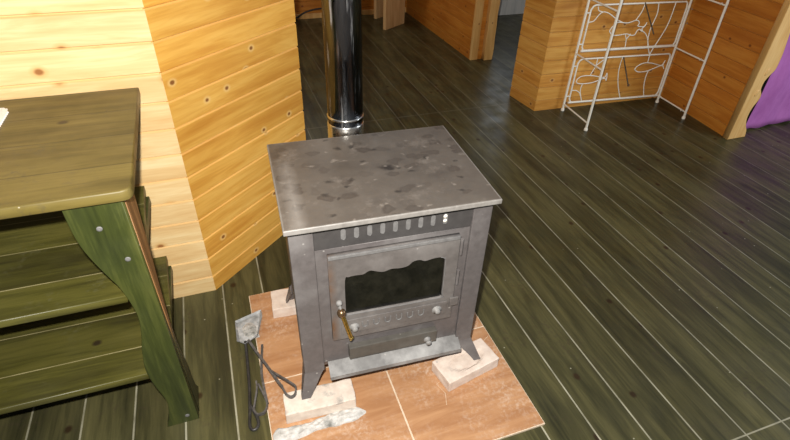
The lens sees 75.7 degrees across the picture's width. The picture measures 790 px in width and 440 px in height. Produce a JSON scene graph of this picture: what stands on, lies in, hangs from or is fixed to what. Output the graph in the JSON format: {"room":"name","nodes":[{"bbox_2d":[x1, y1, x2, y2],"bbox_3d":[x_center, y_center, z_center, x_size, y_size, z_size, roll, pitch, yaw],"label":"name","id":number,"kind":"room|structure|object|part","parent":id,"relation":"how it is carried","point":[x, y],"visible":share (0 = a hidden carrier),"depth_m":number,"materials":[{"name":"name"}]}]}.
{"room":"cabin living room","nodes":[
{"label":"cabin living room","id":0,"kind":"room"},
{"bbox_2d":[0,0,215,298],"bbox_3d":[-1.718,-0.534,1.226,2.024,2.500,0.060,-11,38,-16],"label":"wall","id":1,"kind":"structure","parent":0,"point":[48,47],"depth_m":1.58,"materials":[{"name":"brown wood"}]},
{"bbox_2d":[142,0,305,289],"bbox_3d":[-0.604,-0.881,1.741,0.050,2.500,0.700,20,40,22],"label":"wall","id":2,"kind":"structure","parent":0,"point":[230,72],"depth_m":2.00,"materials":[{"name":"brown wood"}]},
{"bbox_2d":[294,0,406,13],"bbox_3d":[-0.780,-3.289,4.964,2.040,2.500,0.080,-11,38,-16],"label":"wall","id":3,"kind":"structure","parent":0,"point":[300,6],"depth_m":5.57,"materials":[{"name":"orange wood"}]},
{"bbox_2d":[295,7,405,18],"bbox_3d":[-0.816,-2.279,5.653,2.000,0.055,0.015,-11,38,-16],"label":"baseboard","id":4,"kind":"structure","parent":3,"relation":"attached to","point":[369,11],"depth_m":5.63,"materials":[{"name":"brown wood"}]},
{"bbox_2d":[0,12,789,439],"bbox_3d":[0.377,0.208,2.449,8.400,0.040,9.600,-11,38,-16],"label":"floor","id":5,"kind":"structure","parent":0,"point":[634,284],"depth_m":2.38,"materials":[{"name":"brown wood"}]},
{"bbox_2d":[0,87,198,426],"bbox_3d":[-1.369,0.245,1.502,1.362,0.940,0.637,-11,38,-16],"label":"table","id":6,"kind":"object","parent":5,"relation":"on","point":[86,304],"visible":1,"depth_m":1.45,"materials":[{"name":"green wood"}]},
{"bbox_2d":[0,108,8,126],"bbox_3d":[-1.284,-0.181,1.288,0.464,0.003,0.397,-11,38,-16],"label":"doily","id":7,"kind":"object","parent":6,"relation":"on","point":[3,112],"visible":1,"depth_m":1.45,"materials":[{"name":"white fabric"}]},
{"bbox_3d":[-1.375,0.156,1.446,1.261,0.026,0.572,-11,38,-16],"label":"shelf","id":8,"kind":"part","parent":6,"relation":"part of","materials":[{"name":"green wood"}]},
{"bbox_3d":[-1.384,0.421,1.643,1.261,0.026,0.572,-11,38,-16],"label":"shelf","id":9,"kind":"part","parent":6,"relation":"part of","materials":[{"name":"green wood"}]},
{"bbox_3d":[-0.721,0.317,1.458,0.127,0.911,0.028,-11,38,-16],"label":"leg","id":10,"kind":"part","parent":6,"relation":"part of","materials":[{"name":"green wood"}]},
{"bbox_2d":[235,310,261,431],"bbox_3d":[-0.522,0.536,1.901,0.110,0.042,0.531,-11,38,-16],"label":"shovel","id":11,"kind":"object","parent":5,"relation":"on","point":[247,327],"visible":1,"depth_m":2.01,"materials":[{"name":"black metal"}]},
{"bbox_3d":[-0.528,0.588,1.831,0.040,0.041,0.371,-11,38,-16],"label":"handle","id":12,"kind":"part","parent":11,"relation":"part of","materials":[{"name":"black metal"}]},
{"bbox_2d":[253,344,268,415],"bbox_3d":[-0.481,0.577,1.857,0.053,0.021,0.301,-3,37,-7],"label":"fire poker","id":13,"kind":"object","parent":5,"relation":"on","point":[264,393],"visible":0.98,"depth_m":1.80,"materials":[{"name":"metal"}]},
{"bbox_2d":[295,8,321,18],"bbox_3d":[-0.957,-2.257,5.572,1.240,0.117,0.030,-11,38,-16],"label":"cable","id":14,"kind":"object","parent":5,"relation":"on","point":[301,14],"visible":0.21,"depth_m":5.55,"materials":[{"name":"black rubber"}]},
{"bbox_2d":[374,0,404,29],"bbox_3d":[-0.040,-2.374,5.472,0.420,0.465,0.634,-11,38,-16],"label":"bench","id":15,"kind":"object","parent":5,"relation":"on","point":[392,12],"visible":1,"depth_m":5.40,"materials":[{"name":"brown wood"}]},
{"bbox_3d":[-0.136,-2.488,5.650,0.035,0.430,0.268,26,43,29],"label":"leg","id":16,"kind":"part","parent":15,"relation":"part of","materials":[{"name":"brown wood"}]},
{"bbox_2d":[249,288,544,439],"bbox_3d":[-0.058,0.516,1.972,0.895,0.013,0.925,-11,38,-16],"label":"hearth","id":17,"kind":"object","parent":5,"relation":"on","point":[408,401],"visible":0.36,"depth_m":1.81,"materials":[{"name":"tile"}]},
{"bbox_2d":[247,339,296,398],"bbox_3d":[-0.445,0.531,1.848,0.046,0.043,0.338,-24,44,-30],"label":"rake","id":18,"kind":"object","parent":17,"relation":"on","point":[274,374],"visible":1,"depth_m":1.80,"materials":[{"name":"metal"}]},
{"bbox_2d":[271,288,295,317],"bbox_3d":[-0.429,0.341,2.137,0.174,0.053,0.115,-8,38,-13],"label":"firebrick","id":19,"kind":"object","parent":17,"relation":"on","point":[280,308],"visible":0.42,"depth_m":2.09,"materials":[{"name":"beige brick"}]},
{"bbox_2d":[283,379,355,423],"bbox_3d":[-0.261,0.626,1.762,0.242,0.053,0.091,-9,38,-14],"label":"firebrick","id":20,"kind":"object","parent":17,"relation":"on","point":[328,398],"visible":0.97,"depth_m":1.74,"materials":[{"name":"beige brick"}]},
{"bbox_2d":[267,0,501,399],"bbox_3d":[-0.048,-0.571,1.312,0.662,2.414,0.621,-9,38,-14],"label":"wood stove","id":21,"kind":"object","parent":20,"relation":"on","point":[385,233],"visible":1,"depth_m":1.55,"materials":[{"name":"metal"}]},
{"bbox_3d":[-0.271,0.239,1.551,0.067,0.616,0.080,-9,38,-14],"label":"corner post","id":22,"kind":"part","parent":21,"relation":"part of","materials":[{"name":"grey metal"}]},
{"bbox_3d":[-0.167,0.248,1.514,0.019,0.019,0.019,-9,38,-14],"label":"latch knob","id":23,"kind":"part","parent":21,"relation":"part of","materials":[{"name":"metal"}]},
{"bbox_3d":[-0.149,0.327,1.563,0.036,0.103,0.014,-2,37,-6],"label":"handle lever","id":24,"kind":"part","parent":21,"relation":"part of","materials":[{"name":"gold metal"}]},
{"bbox_3d":[-0.007,0.245,1.616,0.468,0.484,0.010,-9,38,-14],"label":"door frame","id":25,"kind":"part","parent":21,"relation":"part of","materials":[{"name":"grey metal"}]},
{"bbox_3d":[-0.006,0.415,1.725,0.306,0.055,0.024,-9,38,-14],"label":"ash drawer","id":26,"kind":"part","parent":21,"relation":"part of","materials":[{"name":"metal"}]},
{"bbox_3d":[0.001,0.009,1.439,0.468,0.097,0.010,-9,38,-14],"label":"vent panel","id":27,"kind":"part","parent":21,"relation":"part of","materials":[{"name":"metal"}]},
{"bbox_3d":[-0.002,0.212,1.576,0.401,0.352,0.016,-9,38,-14],"label":"door","id":28,"kind":"part","parent":21,"relation":"part of","materials":[{"name":"metal"}]},
{"bbox_3d":[0.000,0.015,1.444,0.335,0.050,0.009,-9,38,-14],"label":"damper plate","id":29,"kind":"part","parent":21,"relation":"part of","materials":[{"name":"grey metal"}]},
{"bbox_3d":[-0.001,0.198,1.569,0.348,0.204,0.004,-9,38,-14],"label":"door glass","id":30,"kind":"part","parent":21,"relation":"part of","materials":[{"name":"black glass"}]},
{"bbox_3d":[0.114,0.417,1.739,0.024,0.024,0.024,-9,38,-14],"label":"drawer knob","id":31,"kind":"part","parent":21,"relation":"part of","materials":[{"name":"metal"}]},
{"bbox_3d":[0.241,0.162,1.678,0.060,0.616,0.080,-9,38,-14],"label":"corner post","id":32,"kind":"part","parent":21,"relation":"part of","materials":[{"name":"grey metal"}]},
{"bbox_2d":[273,407,365,439],"bbox_3d":[-0.252,0.683,1.716,0.318,0.016,0.063,-11,38,-16],"label":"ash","id":33,"kind":"object","parent":17,"relation":"on","point":[334,419],"visible":1,"depth_m":1.71},
{"bbox_2d":[431,338,498,390],"bbox_3d":[0.263,0.539,1.902,0.230,0.053,0.114,-19,41,-25],"label":"firebrick","id":34,"kind":"object","parent":17,"relation":"on","point":[453,370],"visible":0.92,"depth_m":1.88,"materials":[{"name":"beige brick"}]},
{"bbox_2d":[561,0,729,130],"bbox_3d":[1.727,-1.248,3.458,0.862,1.160,0.362,-7,38,-12],"label":"wire rack","id":35,"kind":"object","parent":5,"relation":"on","point":[621,3],"visible":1,"depth_m":3.62,"materials":[{"name":"white metal"}]},
{"bbox_3d":[1.284,-1.300,3.498,0.019,1.148,0.017,-7,38,-12],"label":"leg","id":36,"kind":"part","parent":35,"relation":"part of","materials":[{"name":"beige paint"}]},
{"bbox_3d":[1.362,-1.103,3.238,0.019,1.148,0.017,-7,38,-12],"label":"leg","id":37,"kind":"part","parent":35,"relation":"part of","materials":[{"name":"beige paint"}]},
{"bbox_3d":[1.675,-0.928,3.894,0.775,0.016,0.016,-7,38,-12],"label":"rail","id":38,"kind":"part","parent":35,"relation":"part of","materials":[{"name":"white metal"}]},
{"bbox_3d":[1.680,-1.060,3.796,0.783,0.340,0.012,-7,38,-12],"label":"panel frame","id":39,"kind":"part","parent":35,"relation":"part of","materials":[{"name":"beige paint"}]},
{"bbox_3d":[1.683,-1.238,3.663,0.770,0.019,0.019,-7,38,-12],"label":"rail","id":40,"kind":"part","parent":35,"relation":"part of","materials":[{"name":"white metal"}]},
{"bbox_3d":[1.686,-1.360,3.572,0.776,0.322,0.012,-7,38,-12],"label":"panel frame","id":41,"kind":"part","parent":35,"relation":"part of","materials":[{"name":"beige paint"}]},
{"bbox_3d":[2.076,-1.399,3.667,0.039,1.148,0.017,-7,38,-12],"label":"leg","id":42,"kind":"part","parent":35,"relation":"part of","materials":[{"name":"beige paint"}]},
{"bbox_3d":[2.155,-1.225,3.436,0.036,1.148,0.017,-7,38,-12],"label":"leg","id":43,"kind":"part","parent":35,"relation":"part of","materials":[{"name":"beige paint"}]},
{"bbox_2d":[406,0,475,58],"bbox_3d":[0.518,-2.976,4.601,0.160,2.500,1.655,-11,39,-16],"label":"wall partition","id":44,"kind":"structure","parent":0,"point":[450,20],"depth_m":4.95,"materials":[{"name":"orange wood"}]},
{"bbox_2d":[469,0,483,59],"bbox_3d":[0.755,-2.487,3.956,0.072,2.500,0.030,-11,38,-16],"label":"trim","id":45,"kind":"structure","parent":44,"relation":"attached to","point":[479,4],"depth_m":4.53,"materials":[{"name":"brown wood"}]},
{"bbox_2d":[477,0,488,58],"bbox_3d":[0.814,-2.503,3.979,0.043,2.500,0.015,-11,38,-16],"label":"trim","id":46,"kind":"structure","parent":44,"relation":"attached to","point":[485,8],"depth_m":4.56,"materials":[{"name":"orange wood"}]},
{"bbox_2d":[481,0,500,59],"bbox_3d":[0.882,-2.501,3.980,0.094,2.500,0.070,-11,38,-16],"label":"trim","id":47,"kind":"structure","parent":44,"relation":"attached to","point":[493,5],"depth_m":4.54,"materials":[{"name":"brown wood"}]},
{"bbox_2d":[510,0,559,110],"bbox_3d":[1.027,-1.913,3.199,0.030,2.500,0.317,-14,40,-20],"label":"wall column","id":48,"kind":"structure","parent":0,"point":[534,36],"depth_m":3.69,"materials":[{"name":"orange wood"}]},
{"bbox_2d":[534,0,695,110],"bbox_3d":[1.625,-1.924,3.239,1.153,2.500,0.050,-9,38,-14],"label":"wall","id":49,"kind":"structure","parent":0,"point":[562,43],"depth_m":3.71,"materials":[{"name":"orange wood"}]},
{"bbox_2d":[661,0,783,135],"bbox_3d":[2.284,-1.796,3.097,0.050,2.500,0.702,-7,38,-11],"label":"wall","id":50,"kind":"structure","parent":0,"point":[745,27],"depth_m":3.54,"materials":[{"name":"orange wood"}]},
{"bbox_2d":[722,0,789,139],"bbox_3d":[2.410,-1.584,2.818,0.165,2.500,0.052,-11,38,-16],"label":"trim","id":51,"kind":"structure","parent":50,"relation":"attached to","point":[769,58],"depth_m":3.25,"materials":[{"name":"beige wood"}]},
{"bbox_2d":[746,35,789,128],"bbox_3d":[2.901,-1.622,3.140,1.212,2.198,0.106,-12,39,-18],"label":"curtain","id":52,"kind":"object","parent":50,"relation":"hanging from","point":[773,106],"visible":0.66,"depth_m":3.56,"materials":[{"name":"purple fabric"}]},
{"bbox_3d":[1.768,-3.548,5.425,2.800,2.500,0.060,-11,38,-16],"label":"wall","id":53,"kind":"structure","parent":0,"visible":0},
{"bbox_2d":[498,0,525,14],"bbox_3d":[1.404,-3.262,5.401,0.900,2.050,0.065,-11,38,-16],"label":"door","id":54,"kind":"structure","parent":53,"relation":"in","point":[507,7],"depth_m":5.93,"materials":[{"name":"grey paint"}]}
]}

